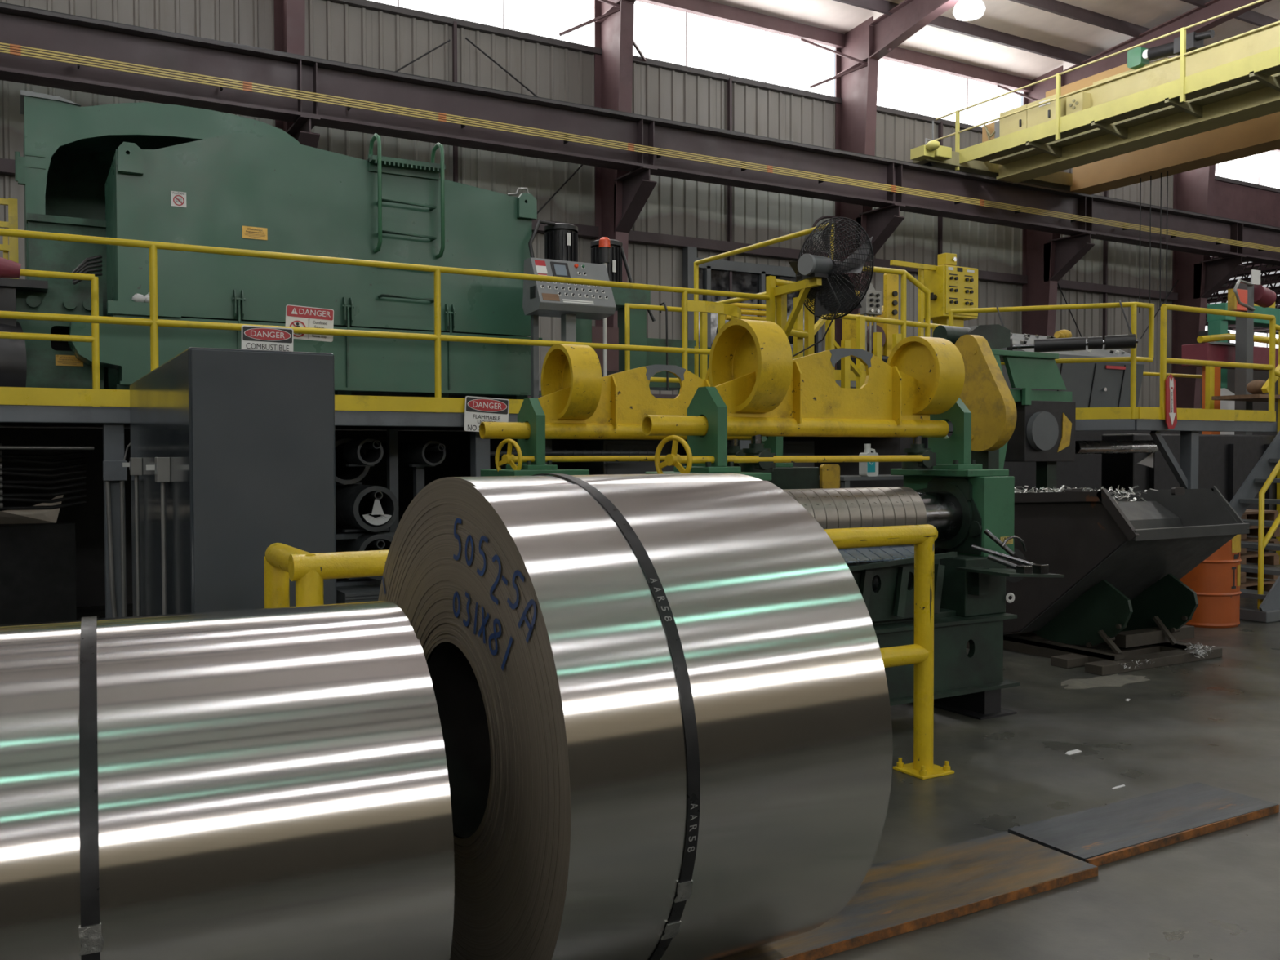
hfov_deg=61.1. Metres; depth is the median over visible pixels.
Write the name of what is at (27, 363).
machine
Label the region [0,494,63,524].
sheet
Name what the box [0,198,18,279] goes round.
ladder
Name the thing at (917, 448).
jack
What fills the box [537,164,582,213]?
rod
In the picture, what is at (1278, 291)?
joist
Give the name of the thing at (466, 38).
rod
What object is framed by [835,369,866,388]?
step platform
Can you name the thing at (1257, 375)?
curb
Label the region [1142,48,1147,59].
work light
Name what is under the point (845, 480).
bench
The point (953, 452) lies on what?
post
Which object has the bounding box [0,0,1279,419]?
wall
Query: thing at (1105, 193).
trim
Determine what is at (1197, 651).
scrap curls
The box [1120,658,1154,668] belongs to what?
scrap curls
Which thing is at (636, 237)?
girt
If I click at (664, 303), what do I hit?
wire hook
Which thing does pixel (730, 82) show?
trim
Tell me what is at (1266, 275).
joist
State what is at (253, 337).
sign
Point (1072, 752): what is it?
scrap
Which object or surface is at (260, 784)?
coil
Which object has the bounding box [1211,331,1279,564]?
frame
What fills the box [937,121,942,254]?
trim
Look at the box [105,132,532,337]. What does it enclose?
hood
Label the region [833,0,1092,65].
purlin
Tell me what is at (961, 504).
frame
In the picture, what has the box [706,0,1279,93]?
ceiling
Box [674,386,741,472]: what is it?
post
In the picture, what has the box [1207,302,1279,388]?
gantry
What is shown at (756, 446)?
jack
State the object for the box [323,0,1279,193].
trim
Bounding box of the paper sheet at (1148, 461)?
[1135,452,1153,467]
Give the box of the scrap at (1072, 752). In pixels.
[1065,749,1081,755]
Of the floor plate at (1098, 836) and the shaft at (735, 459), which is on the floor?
the floor plate at (1098, 836)
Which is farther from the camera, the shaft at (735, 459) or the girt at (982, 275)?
the girt at (982, 275)
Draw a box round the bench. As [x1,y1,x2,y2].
[818,474,903,488]
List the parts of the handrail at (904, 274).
rail, rail, post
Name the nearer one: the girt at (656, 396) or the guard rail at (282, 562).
the guard rail at (282, 562)
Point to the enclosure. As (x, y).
(237, 190)
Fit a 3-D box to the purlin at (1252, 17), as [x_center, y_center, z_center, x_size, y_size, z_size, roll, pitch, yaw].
[11.909,-10.281,23.184,76.000,0.250,0.080,-1,2,-30]
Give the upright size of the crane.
6.360 m
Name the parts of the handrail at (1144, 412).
post, rail, rail, rail, post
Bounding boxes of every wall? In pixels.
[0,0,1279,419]
[1205,314,1278,333]
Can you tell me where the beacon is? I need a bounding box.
[599,236,610,376]
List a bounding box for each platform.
[0,404,1276,617]
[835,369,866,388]
[899,430,1277,493]
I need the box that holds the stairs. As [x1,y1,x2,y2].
[1229,324,1279,622]
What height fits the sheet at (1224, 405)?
2.420 m
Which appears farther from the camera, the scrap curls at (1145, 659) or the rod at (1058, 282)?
the rod at (1058, 282)
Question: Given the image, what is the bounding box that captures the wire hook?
[659,302,668,390]
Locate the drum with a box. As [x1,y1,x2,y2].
[1179,534,1242,628]
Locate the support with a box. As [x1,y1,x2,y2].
[1101,433,1276,564]
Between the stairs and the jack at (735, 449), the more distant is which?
the stairs
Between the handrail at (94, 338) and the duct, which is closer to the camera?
the handrail at (94, 338)
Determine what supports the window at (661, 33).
in the wall at (335, 32)
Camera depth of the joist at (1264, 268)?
37.04 m
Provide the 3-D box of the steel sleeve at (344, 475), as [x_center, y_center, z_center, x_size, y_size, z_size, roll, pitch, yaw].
[-2.701,-0.157,9.342,0.370,0.382,1.400,-1,2,-30]
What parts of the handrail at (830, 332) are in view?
post, rail, rail, post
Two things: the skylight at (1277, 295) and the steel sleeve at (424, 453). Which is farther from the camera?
the skylight at (1277, 295)
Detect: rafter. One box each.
[623,0,635,3]
[869,0,959,60]
[1060,0,1271,85]
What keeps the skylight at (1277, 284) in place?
attached to the deck
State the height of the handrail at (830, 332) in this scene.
1.836 m
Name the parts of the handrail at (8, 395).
post, rail, rail, post, post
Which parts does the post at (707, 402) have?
plate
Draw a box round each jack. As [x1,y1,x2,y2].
[727,439,745,466]
[739,434,775,471]
[902,435,936,469]
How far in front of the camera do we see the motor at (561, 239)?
10.45 m
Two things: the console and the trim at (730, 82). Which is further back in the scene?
the trim at (730, 82)
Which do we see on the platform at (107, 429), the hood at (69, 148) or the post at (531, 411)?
the hood at (69, 148)
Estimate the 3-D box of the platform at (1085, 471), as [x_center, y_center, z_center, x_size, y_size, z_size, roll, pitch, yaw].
[10.678,0.013,20.700,15.900,1.900,0.100,-1,2,-30]
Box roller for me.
[996,300,1137,352]
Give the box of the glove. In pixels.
[1053,328,1071,337]
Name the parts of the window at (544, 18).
tie rod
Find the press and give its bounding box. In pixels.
[678,267,898,394]
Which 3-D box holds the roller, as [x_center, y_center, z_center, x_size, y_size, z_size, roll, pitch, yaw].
[4.011,-1.433,10.231,1.236,0.511,0.300,0,1,17]
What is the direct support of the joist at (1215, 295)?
attached to the deck
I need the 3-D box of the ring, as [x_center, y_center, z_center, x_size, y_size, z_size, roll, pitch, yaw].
[2.139,0.680,6.267,0.060,0.060,0.008,0,1,-13]
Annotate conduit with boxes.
[809,215,838,253]
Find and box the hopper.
[966,485,1249,675]
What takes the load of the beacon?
on the platform at (107, 429)
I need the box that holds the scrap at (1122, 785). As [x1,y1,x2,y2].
[1111,784,1124,789]
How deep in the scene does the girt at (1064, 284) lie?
29.05 m
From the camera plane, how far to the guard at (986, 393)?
7.04 m
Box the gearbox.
[932,324,1075,492]
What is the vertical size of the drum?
0.850 m
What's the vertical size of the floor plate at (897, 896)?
0.034 m
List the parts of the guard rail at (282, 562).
post, return rail, post, rail, rail, plate, post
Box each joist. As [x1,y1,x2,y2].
[1205,290,1279,317]
[1206,275,1279,303]
[1206,280,1279,308]
[1206,285,1279,305]
[1208,268,1279,297]
[1209,256,1279,275]
[1209,257,1260,266]
[1216,263,1279,291]
[1225,260,1279,283]
[1227,305,1279,327]
[1253,327,1269,331]
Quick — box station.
[860,283,881,371]
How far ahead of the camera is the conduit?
24.04 m
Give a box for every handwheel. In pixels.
[494,438,522,471]
[654,435,692,474]
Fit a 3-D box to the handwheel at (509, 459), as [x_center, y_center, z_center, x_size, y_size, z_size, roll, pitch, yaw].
[-0.813,-0.126,6.580,0.251,0.251,0.100,1,2,44]
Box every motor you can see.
[528,219,577,262]
[590,239,655,321]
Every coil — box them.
[0,600,454,959]
[377,472,893,959]
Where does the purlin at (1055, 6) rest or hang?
attached to the ceiling
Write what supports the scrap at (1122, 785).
on the floor
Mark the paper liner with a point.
(377, 509)
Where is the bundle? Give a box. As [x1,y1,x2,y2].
[336,579,381,603]
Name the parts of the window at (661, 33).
tie rod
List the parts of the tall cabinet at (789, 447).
door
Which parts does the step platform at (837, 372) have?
kick plate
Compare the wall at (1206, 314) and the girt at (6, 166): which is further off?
the wall at (1206, 314)
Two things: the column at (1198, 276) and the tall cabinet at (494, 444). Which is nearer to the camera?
the tall cabinet at (494, 444)
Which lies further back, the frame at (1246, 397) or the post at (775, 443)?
the frame at (1246, 397)
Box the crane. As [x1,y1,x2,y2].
[910,0,1279,312]
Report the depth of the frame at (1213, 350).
15.27 m
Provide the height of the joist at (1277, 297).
0.790 m
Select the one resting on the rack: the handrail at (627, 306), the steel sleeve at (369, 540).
the steel sleeve at (369, 540)
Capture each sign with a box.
[241,324,293,351]
[285,304,333,342]
[463,395,509,431]
[1165,373,1177,428]
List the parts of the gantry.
leg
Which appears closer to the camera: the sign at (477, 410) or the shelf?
the sign at (477, 410)
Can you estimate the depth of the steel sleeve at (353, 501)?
8.53 m
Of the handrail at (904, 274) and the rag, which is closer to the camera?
the rag
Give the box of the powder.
[1061,673,1149,688]
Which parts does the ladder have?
plate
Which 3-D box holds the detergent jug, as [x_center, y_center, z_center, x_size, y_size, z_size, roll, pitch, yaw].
[1.952,-0.169,9.214,0.147,0.275,0.107,-1,2,-30]
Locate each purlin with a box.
[635,0,1279,152]
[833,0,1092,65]
[1009,0,1205,46]
[1180,0,1279,26]
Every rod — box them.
[394,39,450,71]
[465,37,537,96]
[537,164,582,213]
[1057,282,1082,337]
[1140,280,1178,338]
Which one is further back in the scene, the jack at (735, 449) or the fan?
the fan
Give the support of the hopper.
on the floor
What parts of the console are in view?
plate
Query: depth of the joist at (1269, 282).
40.10 m
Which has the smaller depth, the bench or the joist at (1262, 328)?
the bench
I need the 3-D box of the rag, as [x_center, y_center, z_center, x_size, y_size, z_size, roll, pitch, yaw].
[-3.919,-1.453,8.588,0.192,0.132,0.080,-1,2,-30]
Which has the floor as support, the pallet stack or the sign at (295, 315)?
the pallet stack
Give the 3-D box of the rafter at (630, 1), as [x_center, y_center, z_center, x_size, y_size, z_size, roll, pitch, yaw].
[9.514,-9.856,4.069,0.899,2.427,38.126,-1,2,-30]
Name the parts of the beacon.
stem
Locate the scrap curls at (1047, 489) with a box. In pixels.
[1014,484,1158,504]
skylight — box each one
[1206,294,1279,305]
[1212,283,1279,294]
[1229,271,1279,279]
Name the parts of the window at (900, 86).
tie rod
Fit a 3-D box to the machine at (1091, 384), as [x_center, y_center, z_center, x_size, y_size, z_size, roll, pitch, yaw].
[4.754,-1.140,12.275,1.920,1.030,0.782,-1,2,-30]
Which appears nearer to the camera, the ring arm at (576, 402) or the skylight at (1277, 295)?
the ring arm at (576, 402)
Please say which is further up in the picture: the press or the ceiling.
the ceiling
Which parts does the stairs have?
handrail, handrail, handrail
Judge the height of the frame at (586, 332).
1.390 m
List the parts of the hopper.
plate, plate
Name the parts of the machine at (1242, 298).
post, sign plate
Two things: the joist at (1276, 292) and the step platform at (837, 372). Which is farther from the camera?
the joist at (1276, 292)
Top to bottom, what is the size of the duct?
0.150 m
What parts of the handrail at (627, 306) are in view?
post, rail, rail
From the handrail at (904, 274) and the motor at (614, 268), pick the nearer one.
the motor at (614, 268)
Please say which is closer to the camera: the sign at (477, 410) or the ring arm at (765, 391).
the ring arm at (765, 391)
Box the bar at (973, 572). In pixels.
[955,567,1064,577]
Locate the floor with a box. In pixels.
[76,564,1279,959]
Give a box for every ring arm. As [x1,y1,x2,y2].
[479,343,751,439]
[641,319,964,437]
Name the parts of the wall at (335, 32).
panel, panel, panel, panel, panel, panel, panel, panel, panel, panel, panel, panel, panel, panel, panel, panel, panel, panel, panel, panel, panel, panel, panel, panel, panel, panel, panel, panel, panel, panel, panel, panel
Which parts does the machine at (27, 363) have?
maker plate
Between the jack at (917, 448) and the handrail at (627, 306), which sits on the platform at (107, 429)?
the handrail at (627, 306)
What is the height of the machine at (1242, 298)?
4.030 m
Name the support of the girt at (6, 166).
attached to the wall at (335, 32)
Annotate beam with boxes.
[0,1,1279,266]
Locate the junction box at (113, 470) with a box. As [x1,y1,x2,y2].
[102,442,130,617]
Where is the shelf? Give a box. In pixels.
[1211,394,1279,402]
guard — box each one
[687,300,741,379]
[954,334,1017,469]
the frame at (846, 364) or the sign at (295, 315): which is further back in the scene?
the frame at (846, 364)
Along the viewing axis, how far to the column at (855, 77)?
23.86 m
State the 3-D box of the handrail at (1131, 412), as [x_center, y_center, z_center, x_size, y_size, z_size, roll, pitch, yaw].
[3.908,-1.123,10.382,1.914,1.094,0.220,0,1,12]
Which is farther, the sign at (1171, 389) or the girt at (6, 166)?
the girt at (6, 166)
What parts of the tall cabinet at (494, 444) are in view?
door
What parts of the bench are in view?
leg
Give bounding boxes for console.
[522,257,616,398]
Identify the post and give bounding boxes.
[506,397,557,470]
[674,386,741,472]
[761,435,792,467]
[928,397,982,469]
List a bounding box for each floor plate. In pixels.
[715,831,1097,959]
[1008,782,1279,866]
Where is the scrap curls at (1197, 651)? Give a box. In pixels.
[1184,642,1213,657]
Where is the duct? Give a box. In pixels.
[1075,440,1158,453]
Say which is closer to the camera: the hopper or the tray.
the tray
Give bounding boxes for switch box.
[122,457,142,616]
[146,457,170,614]
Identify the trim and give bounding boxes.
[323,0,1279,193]
[452,21,457,182]
[727,78,732,320]
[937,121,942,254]
[1102,191,1107,340]
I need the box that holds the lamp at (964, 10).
[953,0,985,20]
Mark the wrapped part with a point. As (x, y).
(1254, 387)
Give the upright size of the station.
1.630 m
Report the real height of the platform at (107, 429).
1.810 m
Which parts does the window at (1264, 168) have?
tie rod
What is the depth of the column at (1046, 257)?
27.05 m
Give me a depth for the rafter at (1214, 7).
24.08 m
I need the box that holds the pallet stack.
[1240,509,1279,597]
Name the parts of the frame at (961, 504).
plate, holed plate, plate, leg, foot plate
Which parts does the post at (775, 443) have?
plate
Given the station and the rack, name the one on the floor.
the rack
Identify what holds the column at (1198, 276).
on the floor
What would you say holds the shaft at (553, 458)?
attached to the jack at (735, 449)
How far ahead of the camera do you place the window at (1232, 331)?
56.16 m
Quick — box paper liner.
[362,499,391,524]
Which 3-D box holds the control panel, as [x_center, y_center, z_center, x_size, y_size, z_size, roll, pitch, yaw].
[3.694,-1.770,13.819,1.298,2.220,0.465,-1,2,-30]
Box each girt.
[0,158,14,175]
[532,219,598,238]
[628,230,839,261]
[652,394,677,398]
[874,257,1027,284]
[1057,279,1177,301]
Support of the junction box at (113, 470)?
attached to the platform at (107, 429)
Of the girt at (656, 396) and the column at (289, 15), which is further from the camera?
the girt at (656, 396)
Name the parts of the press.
frame plate, push knob, push knob, push knob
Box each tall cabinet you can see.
[129,346,336,616]
[489,439,551,469]
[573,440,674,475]
[681,440,814,466]
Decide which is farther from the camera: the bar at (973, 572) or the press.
the press
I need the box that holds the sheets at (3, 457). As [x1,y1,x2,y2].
[0,443,93,510]
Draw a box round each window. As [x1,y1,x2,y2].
[368,0,594,46]
[632,0,834,96]
[682,246,822,352]
[876,58,1021,127]
[1215,151,1279,188]
[1227,328,1278,348]
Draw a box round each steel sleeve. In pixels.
[334,438,369,484]
[335,484,399,532]
[335,524,393,579]
[342,438,383,466]
[377,440,445,466]
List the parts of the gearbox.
plate, motor, leg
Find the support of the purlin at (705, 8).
attached to the column
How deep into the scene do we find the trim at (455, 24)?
19.88 m
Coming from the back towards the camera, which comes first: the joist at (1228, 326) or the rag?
the joist at (1228, 326)
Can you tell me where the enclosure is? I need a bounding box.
[67,132,542,413]
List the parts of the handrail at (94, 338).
maroon bracket, rail, rail, post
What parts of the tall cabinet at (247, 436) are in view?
panel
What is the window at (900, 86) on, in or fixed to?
in the wall at (335, 32)
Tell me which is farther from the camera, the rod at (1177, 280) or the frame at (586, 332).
the rod at (1177, 280)
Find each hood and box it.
[14,89,300,407]
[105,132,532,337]
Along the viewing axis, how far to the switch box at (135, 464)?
6.10 m
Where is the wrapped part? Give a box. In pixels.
[1245,379,1266,394]
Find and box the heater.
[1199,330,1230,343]
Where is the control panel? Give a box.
[889,253,977,337]
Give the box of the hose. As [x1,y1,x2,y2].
[489,449,661,456]
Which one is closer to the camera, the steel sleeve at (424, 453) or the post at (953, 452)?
the post at (953, 452)
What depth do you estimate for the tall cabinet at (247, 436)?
4.55 m
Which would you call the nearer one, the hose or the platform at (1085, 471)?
the hose
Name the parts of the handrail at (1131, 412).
post, rail, rail, post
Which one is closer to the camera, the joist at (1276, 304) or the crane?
the crane
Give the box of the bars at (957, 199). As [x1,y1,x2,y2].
[0,42,1279,252]
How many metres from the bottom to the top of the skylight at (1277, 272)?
0.015 m
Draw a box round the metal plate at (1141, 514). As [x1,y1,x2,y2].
[1114,500,1182,528]
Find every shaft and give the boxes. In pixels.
[515,455,731,462]
[680,455,929,463]
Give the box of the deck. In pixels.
[1207,257,1279,307]
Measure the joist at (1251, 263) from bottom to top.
0.790 m
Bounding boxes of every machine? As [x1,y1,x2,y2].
[0,254,104,407]
[998,332,1144,419]
[1227,269,1276,435]
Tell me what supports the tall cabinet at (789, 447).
on the floor
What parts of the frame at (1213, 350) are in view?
leg, rail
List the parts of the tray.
lever, lever, lever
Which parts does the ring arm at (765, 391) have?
gable plate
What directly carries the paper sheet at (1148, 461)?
hanging from the platform at (107, 429)
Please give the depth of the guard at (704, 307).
10.91 m
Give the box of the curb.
[1200,368,1278,431]
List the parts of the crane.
drive motor, handrail post, panel, walkway plate, walkway plate, label plate, handrail post, walkway plate, knob, walkway plate, plate, handrail, handrail, walkway plate, motor, walkway plate, hoist motor, handrail post, walkway plate, walkway plate, walkway plate, walkway plate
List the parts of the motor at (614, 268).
rating plate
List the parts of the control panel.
support arm, disconnect handle, door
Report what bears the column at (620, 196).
on the floor
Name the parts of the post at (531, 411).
plate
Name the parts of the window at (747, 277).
pane, pane, pane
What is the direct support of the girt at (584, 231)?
attached to the wall at (335, 32)
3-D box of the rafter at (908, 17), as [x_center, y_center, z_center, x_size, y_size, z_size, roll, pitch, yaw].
[14.807,-9.944,7.100,0.899,2.427,38.126,-1,2,-30]
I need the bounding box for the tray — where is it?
[955,528,1064,595]
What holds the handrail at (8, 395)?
on the platform at (107, 429)
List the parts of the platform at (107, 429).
leg, leg, leg, leg, leg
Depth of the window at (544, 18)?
20.78 m
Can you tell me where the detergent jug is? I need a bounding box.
[858,444,878,476]
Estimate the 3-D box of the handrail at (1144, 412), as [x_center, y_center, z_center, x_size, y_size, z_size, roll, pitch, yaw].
[6.548,-1.200,13.175,6.310,1.097,3.453,-1,2,-30]
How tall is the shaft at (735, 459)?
0.038 m
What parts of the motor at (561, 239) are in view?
rating plate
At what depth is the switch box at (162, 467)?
4.98 m
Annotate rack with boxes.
[336,429,424,586]
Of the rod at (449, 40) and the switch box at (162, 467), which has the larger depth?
the rod at (449, 40)
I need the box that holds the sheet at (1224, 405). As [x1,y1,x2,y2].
[1220,387,1235,435]
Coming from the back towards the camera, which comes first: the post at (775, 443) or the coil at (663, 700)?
the post at (775, 443)
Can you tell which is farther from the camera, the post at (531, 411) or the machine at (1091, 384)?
the machine at (1091, 384)
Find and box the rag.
[131,292,158,302]
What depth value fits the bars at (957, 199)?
18.73 m
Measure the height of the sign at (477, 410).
0.282 m
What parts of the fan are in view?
support post, support post, bracket arm, blade, motor mount, power cord, rail, motor, blade, blade, blade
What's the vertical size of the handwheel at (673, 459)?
0.251 m
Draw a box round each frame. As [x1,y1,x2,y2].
[480,464,1019,719]
[576,287,695,391]
[791,297,906,388]
[1181,333,1278,434]
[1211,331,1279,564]
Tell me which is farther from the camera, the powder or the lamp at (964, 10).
the lamp at (964, 10)
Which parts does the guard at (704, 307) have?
post, post, post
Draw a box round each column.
[273,0,319,147]
[559,0,657,327]
[800,16,905,369]
[996,65,1095,336]
[1171,164,1246,420]
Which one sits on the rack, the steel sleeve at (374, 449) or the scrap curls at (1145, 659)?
the steel sleeve at (374, 449)
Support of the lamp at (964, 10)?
hanging from the rafter at (908, 17)
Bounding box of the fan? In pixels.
[765,217,874,356]
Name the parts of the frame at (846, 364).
post, post, post, post, post, post, post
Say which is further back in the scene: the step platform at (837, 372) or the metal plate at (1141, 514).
the step platform at (837, 372)
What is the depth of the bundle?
8.21 m
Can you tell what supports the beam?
on the column
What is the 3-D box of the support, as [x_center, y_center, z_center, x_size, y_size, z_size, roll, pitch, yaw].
[8.383,0.258,14.653,5.900,1.720,0.520,-1,2,-30]
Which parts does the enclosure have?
maker plate, tank, step plate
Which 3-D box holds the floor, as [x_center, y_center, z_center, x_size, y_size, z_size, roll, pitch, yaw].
[18.566,1.162,17.927,82.000,0.300,55.400,-1,2,-30]
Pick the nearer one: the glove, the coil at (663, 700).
the coil at (663, 700)
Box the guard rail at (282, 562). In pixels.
[263,524,954,779]
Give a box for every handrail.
[0,228,769,413]
[0,257,100,407]
[624,302,688,382]
[693,222,834,377]
[835,266,955,340]
[948,302,1154,421]
[1137,303,1275,422]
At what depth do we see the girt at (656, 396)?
22.13 m
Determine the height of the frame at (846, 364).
1.140 m
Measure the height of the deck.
0.100 m
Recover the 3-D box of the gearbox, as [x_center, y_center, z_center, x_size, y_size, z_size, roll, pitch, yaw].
[3.059,-0.022,9.320,1.470,2.570,0.570,-1,2,-30]
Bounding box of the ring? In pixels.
[1005,592,1014,603]
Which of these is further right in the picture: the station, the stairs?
the stairs
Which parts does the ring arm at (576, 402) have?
gable plate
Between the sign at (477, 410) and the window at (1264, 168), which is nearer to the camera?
the sign at (477, 410)

